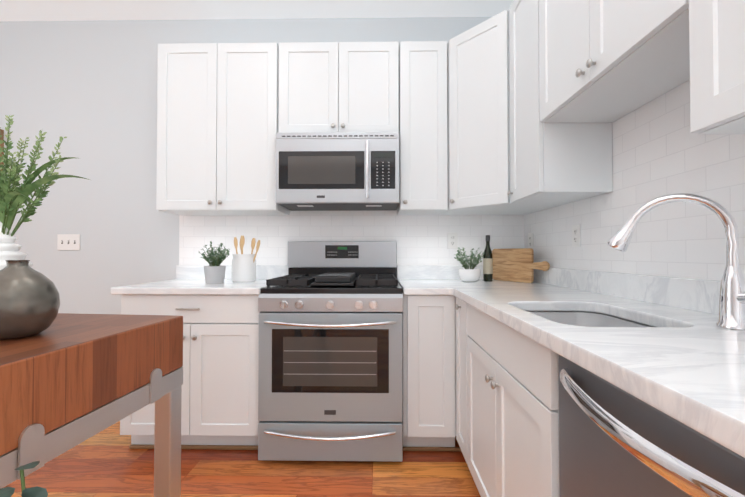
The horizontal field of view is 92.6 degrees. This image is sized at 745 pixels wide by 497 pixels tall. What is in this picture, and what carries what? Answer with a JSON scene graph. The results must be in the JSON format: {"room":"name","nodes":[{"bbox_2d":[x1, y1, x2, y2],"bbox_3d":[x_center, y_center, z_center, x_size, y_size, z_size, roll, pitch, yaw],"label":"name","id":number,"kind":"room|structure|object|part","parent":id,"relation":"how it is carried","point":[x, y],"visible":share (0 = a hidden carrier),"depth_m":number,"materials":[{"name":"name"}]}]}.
{"room":"kitchen","nodes":[
{"label":"kitchen","id":0,"kind":"room"},
{"bbox_2d":[3,421,480,496],"bbox_3d":[-1.594,1.147,-0.062,5.470,0.100,5.430,0,-1,1],"label":"floor","id":1,"kind":"structure","parent":0,"point":[107,462],"depth_m":1.76,"materials":[{"name":"brown wood"}]},
{"bbox_2d":[0,461,47,496],"bbox_3d":[-0.495,0.722,0.488,0.196,0.763,0.219,0,-1,1],"label":"plant","id":2,"kind":"object","parent":1,"relation":"on","point":[36,491],"visible":1,"depth_m":0.57,"materials":[{"name":"green plant"}]},
{"bbox_2d":[0,313,182,496],"bbox_3d":[-1.121,0.643,0.249,0.961,0.915,1.700,0,-1,6],"label":"table","id":3,"kind":"object","parent":1,"relation":"on","point":[68,381],"visible":0.98,"depth_m":0.77,"materials":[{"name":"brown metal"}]},
{"bbox_2d":[0,260,59,339],"bbox_3d":[-0.785,0.109,0.786,0.143,0.167,0.143,0,-1,1],"label":"bronze vase","id":4,"kind":"object","parent":3,"relation":"on","point":[29,301],"visible":1,"depth_m":0.76,"materials":[{"name":"grey metal"}]},
{"bbox_2d":[0,115,89,270],"bbox_3d":[-0.973,-0.091,0.977,0.442,0.574,0.158,0,-1,1],"label":"vase","id":5,"kind":"object","parent":3,"relation":"on","point":[13,198],"visible":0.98,"depth_m":0.97,"materials":[{"name":"white ceramic"}]},
{"bbox_2d":[120,295,259,444],"bbox_3d":[-0.984,0.692,2.215,0.765,0.875,0.652,0,-1,1],"label":"base cabinet","id":6,"kind":"object","parent":1,"relation":"on","point":[219,399],"visible":0.62,"depth_m":1.93,"materials":[{"name":"white wood"}]},
{"bbox_2d":[110,265,287,294],"bbox_3d":[-1.004,0.183,2.227,0.808,0.138,0.643,0,-1,1],"label":"countertop","id":7,"kind":"structure","parent":6,"relation":"on","point":[189,280],"depth_m":2.04,"materials":[{"name":"stone"}]},
{"bbox_2d":[198,241,229,283],"bbox_3d":[-0.969,0.083,2.183,0.187,0.260,0.171,0,-1,1],"label":"potted plant","id":8,"kind":"object","parent":7,"relation":"on","point":[214,272],"visible":1,"depth_m":2.16,"materials":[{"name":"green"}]},
{"bbox_2d":[232,236,259,281],"bbox_3d":[-0.827,0.066,2.337,0.188,0.299,0.150,0,-1,1],"label":"utensil crock","id":9,"kind":"object","parent":7,"relation":"on","point":[243,267],"visible":1,"depth_m":2.28,"materials":[{"name":"white ceramic"}]},
{"bbox_2d":[129,444,257,449],"bbox_3d":[-0.988,1.116,2.000,0.765,0.020,0.018,0,-1,1],"label":"trim","id":10,"kind":"structure","parent":1,"relation":"on","point":[218,447],"depth_m":1.99,"materials":[{"name":"brown wood"}]},
{"bbox_2d":[258,241,402,461],"bbox_3d":[-0.217,0.536,2.152,0.756,1.185,0.748,0,-1,1],"label":"range","id":11,"kind":"object","parent":1,"relation":"on","point":[330,374],"visible":1,"depth_m":1.85,"materials":[{"name":"grey metal"}]},
{"bbox_2d":[402,293,455,446],"bbox_3d":[0.316,0.692,2.212,0.294,0.875,0.618,0,-1,1],"label":"base cabinet","id":12,"kind":"object","parent":1,"relation":"on","point":[429,369],"visible":0.69,"depth_m":1.91,"materials":[{"name":"white wood"}]},
{"bbox_2d":[403,447,460,450],"bbox_3d":[0.328,1.116,1.977,0.325,0.020,0.024,0,-1,1],"label":"trim","id":13,"kind":"structure","parent":1,"relation":"on","point":[404,448],"depth_m":1.97,"materials":[{"name":"brown wood"}]},
{"bbox_2d":[455,297,468,463],"bbox_3d":[0.740,0.690,2.084,0.645,0.875,0.861,0,-1,1],"label":"base cabinet","id":14,"kind":"object","parent":1,"relation":"on","point":[461,370],"visible":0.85,"depth_m":1.78,"materials":[{"name":"white wood"}]},
{"bbox_2d":[397,265,744,457],"bbox_3d":[0.602,0.170,1.264,0.897,0.138,2.520,0,-1,1],"label":"countertop","id":15,"kind":"structure","parent":14,"relation":"on","point":[682,359],"depth_m":0.84,"materials":[{"name":"stone"}]},
{"bbox_2d":[454,247,484,281],"bbox_3d":[0.628,0.103,2.313,0.203,0.224,0.190,0,-1,1],"label":"potted plant","id":16,"kind":"object","parent":15,"relation":"on","point":[466,274],"visible":1,"depth_m":2.28,"materials":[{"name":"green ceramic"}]},
{"bbox_2d":[483,235,492,281],"bbox_3d":[0.754,0.064,2.334,0.059,0.302,0.059,0,-1,1],"label":"wine bottle","id":17,"kind":"object","parent":15,"relation":"on","point":[488,266],"visible":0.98,"depth_m":2.31,"materials":[{"name":"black glass"}]},
{"bbox_2d":[492,248,549,282],"bbox_3d":[0.935,0.107,2.283,0.022,0.215,0.445,0,-1,-25],"label":"cutting board","id":18,"kind":"object","parent":15,"relation":"on","point":[516,264],"visible":0.98,"depth_m":2.29,"materials":[{"name":"brown wood"}]},
{"bbox_2d":[607,193,744,329],"bbox_3d":[0.809,0.024,0.955,0.070,0.342,0.308,1,-1,-43],"label":"faucet","id":19,"kind":"object","parent":15,"relation":"on","point":[732,302],"visible":1,"depth_m":0.88,"materials":[{"name":"silver metal"}]},
{"bbox_2d":[467,303,651,496],"bbox_3d":[0.728,0.678,1.246,0.645,0.875,0.809,0,-1,1],"label":"base cabinet","id":20,"kind":"object","parent":1,"relation":"on","point":[513,411],"visible":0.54,"depth_m":1.16,"materials":[{"name":"white wood"}]},
{"bbox_3d":[0.666,0.338,1.121,0.405,0.197,0.530,0,-1,1],"label":"sink bowl","id":21,"kind":"part","parent":20,"relation":"part of","materials":[{"name":"silver metal"}]},
{"bbox_2d":[559,355,744,496],"bbox_3d":[0.707,0.670,0.536,0.645,0.870,0.598,0,-1,1],"label":"dishwasher","id":22,"kind":"object","parent":1,"relation":"on","point":[614,441],"visible":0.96,"depth_m":0.59,"materials":[{"name":"grey metal"}]},
{"bbox_2d":[0,17,490,313],"bbox_3d":[-1.555,-0.265,2.623,5.470,2.800,0.100,0,-1,1],"label":"wall","id":23,"kind":"structure","parent":0,"point":[88,89],"depth_m":2.58,"materials":[{"name":"white paint"}]},
{"bbox_2d":[0,129,3,170],"bbox_3d":[-3.191,0.135,2.569,1.000,2.000,0.044,0,-1,1],"label":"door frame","id":24,"kind":"structure","parent":23,"relation":"attached to","point":[2,138],"depth_m":2.59,"materials":[{"name":"brown wood"}]},
{"bbox_2d":[57,234,79,249],"bbox_3d":[-2.200,-0.045,2.572,0.165,0.115,0.014,0,-1,1],"label":"switch plate","id":25,"kind":"object","parent":23,"relation":"attached to","point":[68,241],"visible":1,"depth_m":2.57,"materials":[{"name":"white plastic"}]},
{"bbox_2d":[156,43,289,215],"bbox_3d":[-0.982,-0.768,2.388,0.765,1.060,0.347,0,-1,1],"label":"upper cabinet","id":26,"kind":"object","parent":23,"relation":"attached to","point":[217,115],"visible":1,"depth_m":2.25,"materials":[{"name":"white wood"}]},
{"bbox_2d":[278,42,398,132],"bbox_3d":[-0.214,-1.006,2.380,0.760,0.585,0.347,0,-1,1],"label":"upper cabinet","id":27,"kind":"object","parent":23,"relation":"attached to","point":[339,87],"visible":0.88,"depth_m":2.24,"materials":[{"name":"white wood"}]},
{"bbox_2d":[276,132,398,210],"bbox_3d":[-0.213,-0.489,2.332,0.754,0.435,0.428,0,-1,1],"label":"over-the-range microwave","id":28,"kind":"object","parent":27,"relation":"attached to","point":[337,171],"visible":1,"depth_m":2.16,"materials":[{"name":"grey metal"}]},
{"bbox_2d":[179,210,523,267],"bbox_3d":[-0.157,-0.216,2.547,2.472,1.100,0.008,0,-1,1],"label":"wall tile","id":29,"kind":"structure","parent":23,"relation":"attached to","point":[421,239],"depth_m":2.54,"materials":[{"name":"white tile"}]},
{"bbox_2d":[447,232,457,248],"bbox_3d":[0.565,-0.056,2.525,0.072,0.115,0.008,0,-1,1],"label":"electrical outlet plate","id":30,"kind":"object","parent":29,"relation":"attached to","point":[452,240],"visible":1,"depth_m":2.52,"materials":[{"name":"white plastic"}]},
{"bbox_2d":[397,41,447,214],"bbox_3d":[0.321,-0.768,2.369,0.300,1.060,0.347,0,-1,1],"label":"upper cabinet","id":31,"kind":"object","parent":23,"relation":"attached to","point":[423,165],"visible":1,"depth_m":2.23,"materials":[{"name":"white wood"}]},
{"bbox_2d":[441,9,567,214],"bbox_3d":[0.767,-0.770,2.231,0.595,1.060,0.610,0,-1,1],"label":"upper cabinet","id":32,"kind":"object","parent":23,"relation":"attached to","point":[478,97],"visible":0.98,"depth_m":2.06,"materials":[{"name":"white wood"}]},
{"bbox_2d":[0,0,513,20],"bbox_3d":[-1.594,-1.753,-0.021,5.470,0.100,5.430,0,-1,1],"label":"ceiling","id":33,"kind":"structure","parent":0,"point":[54,10],"depth_m":2.48,"materials":[{"name":"white paint"}]},
{"bbox_3d":[1.090,-0.305,-0.131,0.100,2.800,5.330,0,-1,1],"label":"wall","id":34,"kind":"structure","parent":0,"visible":0},
{"bbox_2d":[507,0,612,202],"bbox_3d":[0.884,-0.777,1.748,0.347,1.060,0.345,0,-1,1],"label":"upper cabinet","id":35,"kind":"object","parent":34,"relation":"attached to","point":[560,162],"visible":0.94,"depth_m":1.61,"materials":[{"name":"white wood"}]},
{"bbox_2d":[539,0,689,122],"bbox_3d":[0.876,-0.937,1.200,0.347,0.756,0.750,0,-1,1],"label":"upper cabinet","id":36,"kind":"object","parent":34,"relation":"attached to","point":[606,61],"visible":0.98,"depth_m":1.20,"materials":[{"name":"white wood"}]},
{"bbox_2d":[524,80,744,280],"bbox_3d":[1.050,-0.516,0.819,0.008,1.650,3.422,0,-1,1],"label":"wall tile","id":37,"kind":"structure","parent":34,"relation":"attached to","point":[659,149],"depth_m":1.31,"materials":[{"name":"white tile"}]},
{"bbox_2d":[528,233,533,249],"bbox_3d":[1.064,-0.048,2.401,0.008,0.115,0.072,0,-1,1],"label":"electrical outlet plate","id":38,"kind":"object","parent":37,"relation":"attached to","point":[530,240],"visible":0.94,"depth_m":2.40,"materials":[{"name":"white plastic"}]},
{"bbox_2d":[572,224,580,246],"bbox_3d":[1.056,-0.066,1.851,0.008,0.115,0.072,0,-1,1],"label":"electrical outlet plate","id":39,"kind":"object","parent":37,"relation":"attached to","point":[576,240],"visible":1,"depth_m":1.84,"materials":[{"name":"white plastic"}]},
{"bbox_2d":[689,0,744,133],"bbox_3d":[0.865,-0.796,0.439,0.347,1.060,0.762,0,-1,1],"label":"upper cabinet","id":40,"kind":"object","parent":34,"relation":"attached to","point":[717,60],"visible":1,"depth_m":0.75,"materials":[{"name":"white wood"}]}
]}

